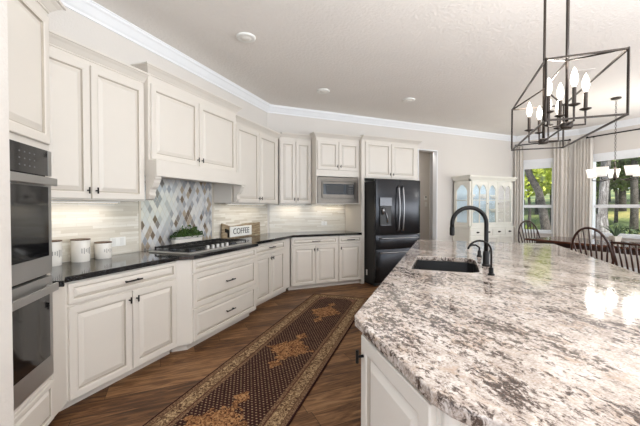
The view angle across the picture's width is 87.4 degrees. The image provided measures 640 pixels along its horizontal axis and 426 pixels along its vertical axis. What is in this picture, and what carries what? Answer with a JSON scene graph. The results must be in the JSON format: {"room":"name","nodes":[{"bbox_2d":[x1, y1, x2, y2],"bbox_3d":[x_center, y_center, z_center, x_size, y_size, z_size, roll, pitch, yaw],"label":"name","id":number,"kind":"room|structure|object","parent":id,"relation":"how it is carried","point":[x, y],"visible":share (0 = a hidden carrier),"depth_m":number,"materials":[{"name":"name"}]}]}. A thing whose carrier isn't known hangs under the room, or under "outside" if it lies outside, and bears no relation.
{"room":"kitchen","nodes":[
{"label":"kitchen","id":0,"kind":"room"},
{"bbox_2d":[0,0,13,425],"bbox_3d":[-1.685,-0.219,0.793,1.380,3.140,0.275,0,1,-24],"label":"wall","id":1,"kind":"structure","parent":0,"point":[6,336],"depth_m":1.16,"materials":[{"name":"paint"}]},
{"bbox_2d":[60,0,639,141],"bbox_3d":[2.368,-1.748,1.988,11.137,0.125,9.740,0,1,-24],"label":"trim","id":2,"kind":"structure","parent":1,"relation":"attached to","point":[89,9],"depth_m":4.97,"materials":[{"name":"white wood"}]},
{"bbox_2d":[47,7,266,261],"bbox_3d":[-2.047,-0.259,3.083,0.120,3.140,6.117,0,1,21],"label":"wall","id":3,"kind":"structure","parent":0,"point":[68,23],"depth_m":3.23,"materials":[{"name":"paint"}]},
{"bbox_2d":[51,201,138,261],"bbox_3d":[-2.135,0.151,2.678,0.008,0.506,1.585,0,1,21],"label":"wall tile","id":4,"kind":"structure","parent":3,"relation":"attached to","point":[97,222],"depth_m":3.00,"materials":[{"name":"beige tile"}]},
{"bbox_2d":[110,237,125,246],"bbox_3d":[-1.929,0.274,3.199,0.009,0.085,0.165,0,1,21],"label":"wall outlet","id":5,"kind":"object","parent":4,"relation":"attached to","point":[117,241],"visible":0.81,"depth_m":3.20,"materials":[{"name":"white plastic"}]},
{"bbox_2d":[112,238,115,245],"bbox_3d":[-1.942,0.275,3.159,0.003,0.070,0.034,0,1,21],"label":"socket","id":6,"kind":"object","parent":5,"relation":"attached to","point":[114,239],"depth_m":3.16,"materials":[{"name":"white plastic"}]},
{"bbox_2d":[49,29,149,200],"bbox_3d":[-1.899,-0.684,2.724,0.397,1.162,0.886,0,1,21],"label":"upper cabinet","id":7,"kind":"object","parent":3,"relation":"attached to","point":[96,147],"visible":0.77,"depth_m":2.63,"materials":[{"name":"paint"}]},
{"bbox_2d":[51,200,119,202],"bbox_3d":[-1.973,-0.094,2.759,0.050,0.018,0.680,0,1,21],"label":"light","id":8,"kind":"object","parent":7,"relation":"attached to","point":[66,201],"visible":0.64,"depth_m":2.75,"materials":[{"name":"white plastic"}]},
{"bbox_2d":[138,183,213,250],"bbox_3d":[-1.644,-0.059,3.959,0.014,0.881,1.165,0,1,21],"label":"trim","id":9,"kind":"structure","parent":3,"relation":"attached to","point":[139,202],"depth_m":3.43,"materials":[{"name":"tile"}]},
{"bbox_2d":[141,176,211,250],"bbox_3d":[-1.647,-0.059,3.959,0.008,0.881,1.112,0,1,21],"label":"wall tile","id":10,"kind":"structure","parent":3,"relation":"attached to","point":[176,203],"depth_m":3.86,"materials":[{"name":"multicoloured tile"}]},
{"bbox_2d":[131,61,245,201],"bbox_3d":[-1.463,-0.746,3.768,0.471,1.230,1.517,0,1,21],"label":"range hood","id":11,"kind":"object","parent":3,"relation":"attached to","point":[190,129],"visible":0.89,"depth_m":3.48,"materials":[{"name":"paint"}]},
{"bbox_2d":[213,203,266,238],"bbox_3d":[-1.183,0.107,5.185,0.008,0.506,1.450,0,1,21],"label":"wall tile","id":12,"kind":"structure","parent":3,"relation":"attached to","point":[230,215],"depth_m":5.03,"materials":[{"name":"beige tile"}]},
{"bbox_2d":[213,114,281,203],"bbox_3d":[-1.032,-0.723,5.034,0.357,1.160,1.300,0,1,21],"label":"upper cabinet","id":13,"kind":"object","parent":3,"relation":"attached to","point":[256,144],"visible":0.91,"depth_m":4.89,"materials":[{"name":"paint"}]},
{"bbox_2d":[226,203,264,204],"bbox_3d":[-1.092,-0.132,5.024,0.050,0.018,0.980,0,1,21],"label":"light","id":14,"kind":"object","parent":13,"relation":"attached to","point":[226,203],"visible":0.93,"depth_m":4.82,"materials":[{"name":"white plastic"}]},
{"bbox_2d":[48,282,378,425],"bbox_3d":[1.570,1.366,2.813,12.350,0.100,12.600,0,1,-24],"label":"floor","id":15,"kind":"structure","parent":0,"point":[135,399],"depth_m":2.64,"materials":[{"name":"brown wood"}]},
{"bbox_2d":[7,0,65,425],"bbox_3d":[-1.784,0.037,1.550,0.692,2.602,0.964,0,1,-15],"label":"tall cabinet","id":16,"kind":"object","parent":15,"relation":"on","point":[27,20],"visible":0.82,"depth_m":1.80,"materials":[{"name":"paint"}]},
{"bbox_2d":[9,139,58,409],"bbox_3d":[-1.749,0.311,1.537,0.650,1.341,0.779,0,1,-15],"label":"double wall oven","id":17,"kind":"object","parent":16,"relation":"in","point":[33,289],"visible":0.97,"depth_m":1.76,"materials":[{"name":"metal"}]},
{"bbox_2d":[59,261,176,411],"bbox_3d":[-1.744,0.880,2.738,0.636,0.874,0.950,0,1,21],"label":"base cabinet","id":18,"kind":"object","parent":15,"relation":"on","point":[118,324],"visible":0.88,"depth_m":2.52,"materials":[{"name":"paint"}]},
{"bbox_2d":[52,286,66,416],"bbox_3d":[-1.700,0.853,2.133,0.094,0.798,0.246,0,1,-14],"label":"filler panel","id":19,"kind":"object","parent":18,"relation":"attached to","point":[59,306],"visible":0.29,"depth_m":2.12,"materials":[{"name":"paint"}]},
{"bbox_2d":[170,247,255,351],"bbox_3d":[-1.296,0.862,3.778,0.716,0.874,1.305,0,1,21],"label":"base cabinet","id":20,"kind":"object","parent":15,"relation":"on","point":[215,292],"visible":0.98,"depth_m":3.41,"materials":[{"name":"paint"}]},
{"bbox_2d":[51,230,361,286],"bbox_3d":[-1.056,0.395,4.277,1.392,0.038,5.400,1,1,31],"label":"countertop","id":21,"kind":"structure","parent":20,"relation":"on","point":[69,271],"depth_m":2.92,"materials":[{"name":"black stone"}]},
{"bbox_2d":[52,240,61,266],"bbox_3d":[-2.066,0.308,2.579,0.135,0.194,0.135,0,1,21],"label":"canister","id":22,"kind":"object","parent":21,"relation":"on","point":[56,244],"visible":0.51,"depth_m":2.56,"materials":[{"name":"ceramic"}]},
{"bbox_2d":[70,238,90,262],"bbox_3d":[-1.988,0.308,2.783,0.139,0.187,0.139,0,1,21],"label":"canister","id":23,"kind":"object","parent":21,"relation":"on","point":[80,250],"visible":1,"depth_m":2.73,"materials":[{"name":"ceramic"}]},
{"bbox_2d":[94,241,111,258],"bbox_3d":[-1.919,0.327,2.966,0.135,0.144,0.135,0,1,21],"label":"canister","id":24,"kind":"object","parent":21,"relation":"on","point":[102,249],"visible":1,"depth_m":2.92,"materials":[{"name":"ceramic"}]},
{"bbox_2d":[169,225,203,243],"bbox_3d":[-1.556,0.259,3.927,0.158,0.246,0.538,0,1,21],"label":"planter","id":25,"kind":"object","parent":21,"relation":"on","point":[184,235],"visible":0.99,"depth_m":3.87,"materials":[{"name":"ceramic"}]},
{"bbox_2d":[148,238,250,254],"bbox_3d":[-1.278,0.358,3.744,0.520,0.053,1.070,0,1,21],"label":"gas cooktop","id":26,"kind":"object","parent":21,"relation":"in","point":[187,248],"visible":1,"depth_m":3.54,"materials":[{"name":"metal"}]},
{"bbox_2d":[221,222,259,238],"bbox_3d":[-1.169,0.249,5.081,0.034,0.225,1.000,0,1,21],"label":"coffee sign","id":27,"kind":"object","parent":21,"relation":"on","point":[247,229],"visible":1,"depth_m":5.00,"materials":[{"name":"brown wood"}]},
{"bbox_2d":[143,294,368,425],"bbox_3d":[-0.288,1.302,3.217,0.860,0.009,4.000,0,1,18],"label":"runner rug","id":28,"kind":"object","parent":15,"relation":"on","point":[266,382],"visible":1,"depth_m":2.71,"materials":[{"name":"brown fabric"}]},
{"bbox_2d":[255,238,289,305],"bbox_3d":[-0.920,0.841,4.965,0.596,0.874,1.170,0,1,21],"label":"base cabinet","id":29,"kind":"object","parent":15,"relation":"on","point":[272,258],"visible":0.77,"depth_m":4.84,"materials":[{"name":"paint"}]},
{"bbox_2d":[286,236,337,289],"bbox_3d":[-0.199,0.826,5.843,0.875,0.874,0.646,0,1,-24],"label":"base cabinet","id":30,"kind":"object","parent":15,"relation":"on","point":[313,260],"visible":0.91,"depth_m":5.58,"materials":[{"name":"paint"}]},
{"bbox_2d":[336,235,360,284],"bbox_3d":[0.411,0.821,6.117,0.456,0.874,0.646,0,1,-24],"label":"base cabinet","id":31,"kind":"object","parent":15,"relation":"on","point":[349,246],"visible":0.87,"depth_m":5.86,"materials":[{"name":"paint"}]},
{"bbox_2d":[345,135,422,283],"bbox_3d":[1.228,-0.068,6.454,1.317,2.640,0.672,0,1,-24],"label":"tall cabinet","id":32,"kind":"object","parent":15,"relation":"on","point":[380,157],"visible":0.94,"depth_m":6.11,"materials":[{"name":"paint"}]},
{"bbox_2d":[364,179,419,285],"bbox_3d":[1.220,0.335,6.215,0.945,1.842,0.976,0,1,-24],"label":"refrigerator","id":33,"kind":"object","parent":15,"relation":"on","point":[391,206],"visible":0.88,"depth_m":5.79,"materials":[{"name":"black metal"}]},
{"bbox_2d":[356,260,477,425],"bbox_3d":[1.193,0.882,2.589,1.198,0.875,3.942,0,1,21],"label":"base cabinet","id":34,"kind":"object","parent":15,"relation":"on","point":[388,398],"visible":0.12,"depth_m":1.08,"materials":[{"name":"paint"}]},
{"bbox_2d":[354,240,639,425],"bbox_3d":[1.407,0.427,2.481,1.617,0.038,4.105,0,1,20],"label":"countertop","id":35,"kind":"structure","parent":34,"relation":"on","point":[552,338],"depth_m":1.21,"materials":[{"name":"stone"}]},
{"bbox_2d":[414,260,476,272],"bbox_3d":[1.004,0.540,2.693,0.475,0.195,0.683,0,1,21],"label":"sink","id":36,"kind":"object","parent":35,"relation":"in","point":[421,264],"visible":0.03,"depth_m":3.00,"materials":[{"name":"black metal"}]},
{"bbox_2d":[450,206,489,266],"bbox_3d":[1.165,0.174,2.558,0.341,0.462,0.078,0,1,-5],"label":"kitchen faucet","id":37,"kind":"object","parent":35,"relation":"on","point":[486,254],"visible":0.97,"depth_m":2.55,"materials":[{"name":"black metal"}]},
{"bbox_2d":[470,244,481,256],"bbox_3d":[1.404,0.340,3.038,0.120,0.116,0.043,0,1,10],"label":"soap dispenser","id":38,"kind":"object","parent":35,"relation":"on","point":[479,250],"visible":0.91,"depth_m":3.02,"materials":[{"name":"black metal"}]},
{"bbox_2d":[467,240,494,275],"bbox_3d":[1.066,0.294,2.207,0.186,0.236,0.058,0,1,-12],"label":"filter faucet","id":39,"kind":"object","parent":35,"relation":"on","point":[491,269],"visible":1,"depth_m":2.21,"materials":[{"name":"black metal"}]},
{"bbox_2d":[452,175,517,242],"bbox_3d":[3.762,0.176,7.666,1.495,1.990,0.537,0,1,-24],"label":"china hutch","id":40,"kind":"object","parent":15,"relation":"on","point":[469,225],"visible":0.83,"depth_m":7.53,"materials":[{"name":"paint"}]},
{"bbox_2d":[518,220,539,242],"bbox_3d":[4.486,0.701,6.986,0.523,1.088,0.528,0,1,-6],"label":"chair","id":41,"kind":"object","parent":15,"relation":"on","point":[527,221],"visible":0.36,"depth_m":7.17,"materials":[{"name":"brown wood"}]},
{"bbox_2d":[525,236,639,255],"bbox_3d":[4.971,0.887,5.567,1.020,0.762,2.550,0,1,-24],"label":"dining table","id":42,"kind":"object","parent":15,"relation":"on","point":[565,242],"visible":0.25,"depth_m":5.87,"materials":[{"name":"brown wood"}]},
{"bbox_2d":[602,223,635,241],"bbox_3d":[4.899,0.333,5.575,0.445,0.344,0.324,0,1,-5],"label":"agave","id":43,"kind":"object","parent":42,"relation":"on","point":[617,231],"visible":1,"depth_m":5.56,"materials":[{"name":"plant"}]},
{"bbox_2d":[570,227,614,263],"bbox_3d":[3.910,0.736,4.718,0.530,1.098,0.523,0,1,-26],"label":"chair","id":44,"kind":"object","parent":15,"relation":"on","point":[609,248],"visible":0.36,"depth_m":4.57,"materials":[{"name":"brown wood"}]},
{"bbox_2d":[610,240,639,272],"bbox_3d":[4.108,0.825,4.286,0.525,0.935,0.470,0,1,-18],"label":"chair","id":45,"kind":"object","parent":15,"relation":"on","point":[612,242],"visible":0.34,"depth_m":4.26,"materials":[{"name":"brown wood"}]},
{"bbox_2d":[93,0,639,135],"bbox_3d":[1.570,-1.873,2.756,12.350,0.100,12.600,0,1,-24],"label":"ceiling","id":46,"kind":"structure","parent":0,"point":[465,64],"depth_m":3.80,"materials":[{"name":"paint"}]},
{"bbox_2d":[236,32,255,42],"bbox_3d":[-0.772,-1.822,3.495,0.204,0.029,0.204,0,1,-24],"label":"recessed light","id":47,"kind":"object","parent":46,"relation":"in","point":[245,37],"visible":1,"depth_m":3.47,"materials":[{"name":"white plastic"}]},
{"bbox_2d":[316,88,329,93],"bbox_3d":[0.046,-1.850,5.107,0.204,0.029,0.204,0,1,-24],"label":"recessed light","id":48,"kind":"object","parent":46,"relation":"in","point":[322,90],"visible":1,"depth_m":5.07,"materials":[{"name":"white plastic"}]},
{"bbox_2d":[402,98,414,101],"bbox_3d":[1.465,-1.858,5.532,0.204,0.029,0.204,0,1,-24],"label":"recessed light","id":49,"kind":"object","parent":46,"relation":"in","point":[405,99],"visible":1,"depth_m":5.50,"materials":[{"name":"white plastic"}]},
{"bbox_2d":[511,0,629,150],"bbox_3d":[1.427,-1.134,2.016,0.335,1.353,0.932,0,1,21],"label":"chandelier","id":50,"kind":"object","parent":46,"relation":"hanging from","point":[544,113],"visible":1,"depth_m":1.83,"materials":[{"name":"brown metal"}]},
{"bbox_2d":[569,68,594,80],"bbox_3d":[3.486,-1.852,4.506,0.220,0.004,0.400,0,1,21],"label":"ceiling vent","id":51,"kind":"object","parent":46,"relation":"in","point":[584,70],"visible":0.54,"depth_m":4.41,"materials":[{"name":"paint"}]},
{"bbox_2d":[586,96,639,180],"bbox_3d":[4.820,-1.197,5.473,0.741,1.347,0.725,1,1,42],"label":"dining pendant","id":52,"kind":"object","parent":46,"relation":"hanging from","point":[634,170],"visible":0.96,"depth_m":5.40,"materials":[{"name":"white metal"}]},
{"bbox_2d":[267,113,514,242],"bbox_3d":[1.959,-0.332,7.234,6.472,3.140,0.120,0,1,-24],"label":"wall","id":53,"kind":"structure","parent":0,"point":[458,155],"depth_m":7.57,"materials":[{"name":"paint"}]},
{"bbox_2d":[278,132,311,203],"bbox_3d":[-0.469,-0.752,5.847,0.578,1.189,0.397,0,1,-24],"label":"upper cabinet","id":54,"kind":"object","parent":53,"relation":"attached to","point":[294,149],"visible":0.87,"depth_m":5.70,"materials":[{"name":"paint"}]},
{"bbox_2d":[269,204,344,232],"bbox_3d":[-0.206,0.087,6.199,1.505,0.511,0.008,0,1,-24],"label":"wall tile","id":55,"kind":"structure","parent":53,"relation":"attached to","point":[282,218],"depth_m":6.17,"materials":[{"name":"beige tile"}]},
{"bbox_2d":[309,131,360,203],"bbox_3d":[0.192,-0.761,6.026,0.908,1.200,0.602,0,1,-24],"label":"upper cabinet","id":56,"kind":"object","parent":53,"relation":"attached to","point":[332,155],"visible":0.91,"depth_m":5.79,"materials":[{"name":"paint"}]},
{"bbox_2d":[310,204,344,204],"bbox_3d":[0.149,-0.161,6.254,0.700,0.018,0.050,0,1,-24],"label":"light","id":57,"kind":"object","parent":56,"relation":"attached to","point":[310,204],"visible":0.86,"depth_m":6.22,"materials":[{"name":"white plastic"}]},
{"bbox_2d":[317,177,358,202],"bbox_3d":[0.247,-0.398,5.998,0.802,0.448,0.410,0,1,-24],"label":"microwave","id":58,"kind":"object","parent":56,"relation":"in","point":[329,189],"visible":0.96,"depth_m":5.81,"materials":[{"name":"metal"}]},
{"bbox_2d":[418,149,437,239],"bbox_3d":[2.338,-0.077,7.409,0.550,2.625,0.130,0,1,-24],"label":"trim","id":59,"kind":"structure","parent":53,"relation":"attached to","point":[435,152],"depth_m":7.49,"materials":[{"name":"white wood"}]},
{"bbox_2d":[418,152,432,239],"bbox_3d":[2.544,-0.356,8.605,2.700,3.140,0.120,0,1,-24],"label":"wall","id":60,"kind":"structure","parent":0,"point":[424,158],"depth_m":8.61,"materials":[{"name":"paint"}]},
{"bbox_2d":[429,153,432,239],"bbox_3d":[2.873,-0.167,8.682,0.080,2.760,0.015,0,1,-24],"label":"trim","id":61,"kind":"structure","parent":60,"relation":"attached to","point":[431,154],"depth_m":8.67,"materials":[{"name":"white wood"}]},
{"bbox_2d":[514,135,579,248],"bbox_3d":[5.471,-0.347,8.134,1.300,3.140,0.120,1,1,40],"label":"wall","id":62,"kind":"structure","parent":0,"point":[538,153],"depth_m":7.99,"materials":[{"name":"paint"}]},
{"bbox_2d":[522,158,553,235],"bbox_3d":[5.323,-0.381,8.206,0.740,1.865,0.160,1,1,40],"label":"window","id":63,"kind":"structure","parent":62,"relation":"in","point":[548,162],"depth_m":8.15,"materials":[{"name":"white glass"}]},
{"bbox_2d":[524,162,551,169],"bbox_3d":[5.315,-1.170,8.182,0.570,0.174,0.030,1,1,40],"label":"raised blind","id":64,"kind":"object","parent":63,"relation":"attached to","point":[527,165],"depth_m":8.17,"materials":[{"name":"white fabric"}]},
{"bbox_2d":[515,139,570,145],"bbox_3d":[5.339,-1.681,8.062,1.130,0.050,0.125,1,1,40],"label":"curtain rod","id":65,"kind":"object","parent":62,"relation":"attached to","point":[569,139],"visible":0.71,"depth_m":8.08,"materials":[{"name":"black metal"}]},
{"bbox_2d":[514,146,522,242],"bbox_3d":[4.956,-0.231,8.360,0.189,2.870,0.079,1,1,40],"label":"window curtain","id":66,"kind":"object","parent":65,"relation":"hanging from","point":[518,203],"visible":0.73,"depth_m":8.35,"materials":[{"name":"fabric"}]},
{"bbox_2d":[553,141,569,248],"bbox_3d":[5.617,-0.222,7.804,0.310,2.870,0.081,1,1,40],"label":"window curtain","id":67,"kind":"object","parent":65,"relation":"hanging from","point":[561,155],"visible":0.75,"depth_m":7.79,"materials":[{"name":"fabric"}]},
{"bbox_2d":[580,124,639,267],"bbox_3d":[7.810,-0.269,3.637,0.120,3.140,8.900,0,1,-24],"label":"wall","id":68,"kind":"structure","parent":0,"point":[628,140],"depth_m":6.99,"materials":[{"name":"paint"}]},
{"bbox_2d":[586,128,639,138],"bbox_3d":[6.441,-1.651,6.358,0.125,0.050,2.420,0,1,-24],"label":"curtain rod","id":69,"kind":"object","parent":68,"relation":"attached to","point":[638,128],"visible":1,"depth_m":7.01,"materials":[{"name":"black metal"}]},
{"bbox_2d":[573,138,593,255],"bbox_3d":[5.889,-0.217,7.526,0.089,2.870,0.378,0,1,-24],"label":"window curtain","id":70,"kind":"object","parent":69,"relation":"hanging from","point":[583,148],"visible":0.6,"depth_m":7.50,"materials":[{"name":"fabric"}]},
{"bbox_2d":[592,148,639,238],"bbox_3d":[6.476,-0.351,6.506,0.160,1.865,2.170,0,1,-24],"label":"window","id":71,"kind":"structure","parent":68,"relation":"in","point":[632,153],"depth_m":7.11,"materials":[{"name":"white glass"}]},
{"bbox_2d":[594,153,639,161],"bbox_3d":[6.464,-1.171,6.487,0.030,0.114,2.000,0,1,-24],"label":"raised blind","id":72,"kind":"object","parent":71,"relation":"attached to","point":[604,156],"depth_m":7.08,"materials":[{"name":"white fabric"}]},
{"bbox_2d":[609,236,621,241],"bbox_3d":[4.940,0.444,5.605,0.126,0.120,0.126,0,1,1],"label":"pot","id":73,"kind":"object","parent":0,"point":[615,238],"depth_m":5.55,"materials":[{"name":"ceramic"}]},
{"label":"outside","id":74,"kind":"structure","parent":0,"visible":0},
{"bbox_2d":[524,189,639,234],"bbox_3d":[25.069,-1.054,28.246,51.100,4.150,59.000,0,1,-24],"label":"ground","id":75,"kind":"structure","parent":74,"point":[623,216],"depth_m":21.76,"materials":[{"name":"green plant"}]},
{"bbox_2d":[525,176,548,213],"bbox_3d":[15.845,-3.292,24.040,5.472,6.783,5.463,0,1,-24],"label":"tree","id":76,"kind":"object","parent":75,"relation":"on","point":[536,209],"visible":0.02,"depth_m":23.95,"materials":[{"name":"green plant"}]},
{"bbox_2d":[524,169,550,229],"bbox_3d":[8.156,-2.579,12.681,5.130,8.023,5.045,0,1,-24],"label":"leaning oak","id":77,"kind":"object","parent":75,"relation":"on","point":[543,212],"visible":0.02,"depth_m":12.38,"materials":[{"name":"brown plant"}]},
{"bbox_2d":[524,168,551,227],"bbox_3d":[10.941,-1.580,17.479,3.301,5.303,3.268,0,1,-24],"label":"young tree","id":78,"kind":"object","parent":75,"relation":"on","point":[528,193],"visible":0.18,"depth_m":16.95,"materials":[{"name":"green plant"}]},
{"bbox_2d":[524,168,551,224],"bbox_3d":[12.876,-1.818,18.511,3.501,5.367,3.459,0,1,-24],"label":"young tree","id":79,"kind":"object","parent":75,"relation":"on","point":[544,184],"visible":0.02,"depth_m":18.39,"materials":[{"name":"green plant"}]},
{"bbox_2d":[595,159,623,232],"bbox_3d":[9.654,-1.862,11.713,5.132,6.626,4.929,0,1,-24],"label":"oak","id":80,"kind":"object","parent":75,"relation":"on","point":[601,218],"visible":0.02,"depth_m":11.38,"materials":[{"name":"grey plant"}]},
{"bbox_2d":[596,157,639,212],"bbox_3d":[13.708,-1.735,16.389,3.399,5.269,3.568,0,1,6],"label":"young tree","id":81,"kind":"object","parent":75,"relation":"on","point":[623,188],"visible":0.09,"depth_m":15.76,"materials":[{"name":"green plant"}]},
{"bbox_2d":[597,157,639,233],"bbox_3d":[14.242,-2.031,15.025,4.592,6.772,4.823,0,1,-24],"label":"slim oak","id":82,"kind":"object","parent":75,"relation":"on","point":[634,196],"visible":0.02,"depth_m":14.89,"materials":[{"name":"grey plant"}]},
{"bbox_2d":[610,181,626,210],"bbox_3d":[18.974,-3.440,20.990,5.391,6.678,5.375,0,1,21],"label":"tree","id":83,"kind":"object","parent":75,"relation":"on","point":[622,194],"visible":0.02,"depth_m":20.89,"materials":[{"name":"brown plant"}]},
{"bbox_2d":[599,161,639,222],"bbox_3d":[15.882,-2.116,17.956,3.254,5.277,3.341,0,1,-24],"label":"young tree","id":84,"kind":"object","parent":75,"relation":"on","point":[615,190],"visible":0.02,"depth_m":17.95,"materials":[{"name":"green plant"}]},
{"bbox_2d":[599,157,639,190],"bbox_3d":[15.524,-1.982,16.504,3.518,5.376,3.416,0,1,-24],"label":"young tree","id":85,"kind":"object","parent":75,"relation":"on","point":[621,181],"visible":0.08,"depth_m":16.38,"materials":[{"name":"green plant"}]},
{"bbox_2d":[620,228,639,234],"bbox_3d":[11.061,0.941,12.011,1.855,0.854,1.822,0,1,-24],"label":"shrub","id":86,"kind":"object","parent":75,"relation":"on","point":[636,231],"visible":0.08,"depth_m":11.96,"materials":[{"name":"green plant"}]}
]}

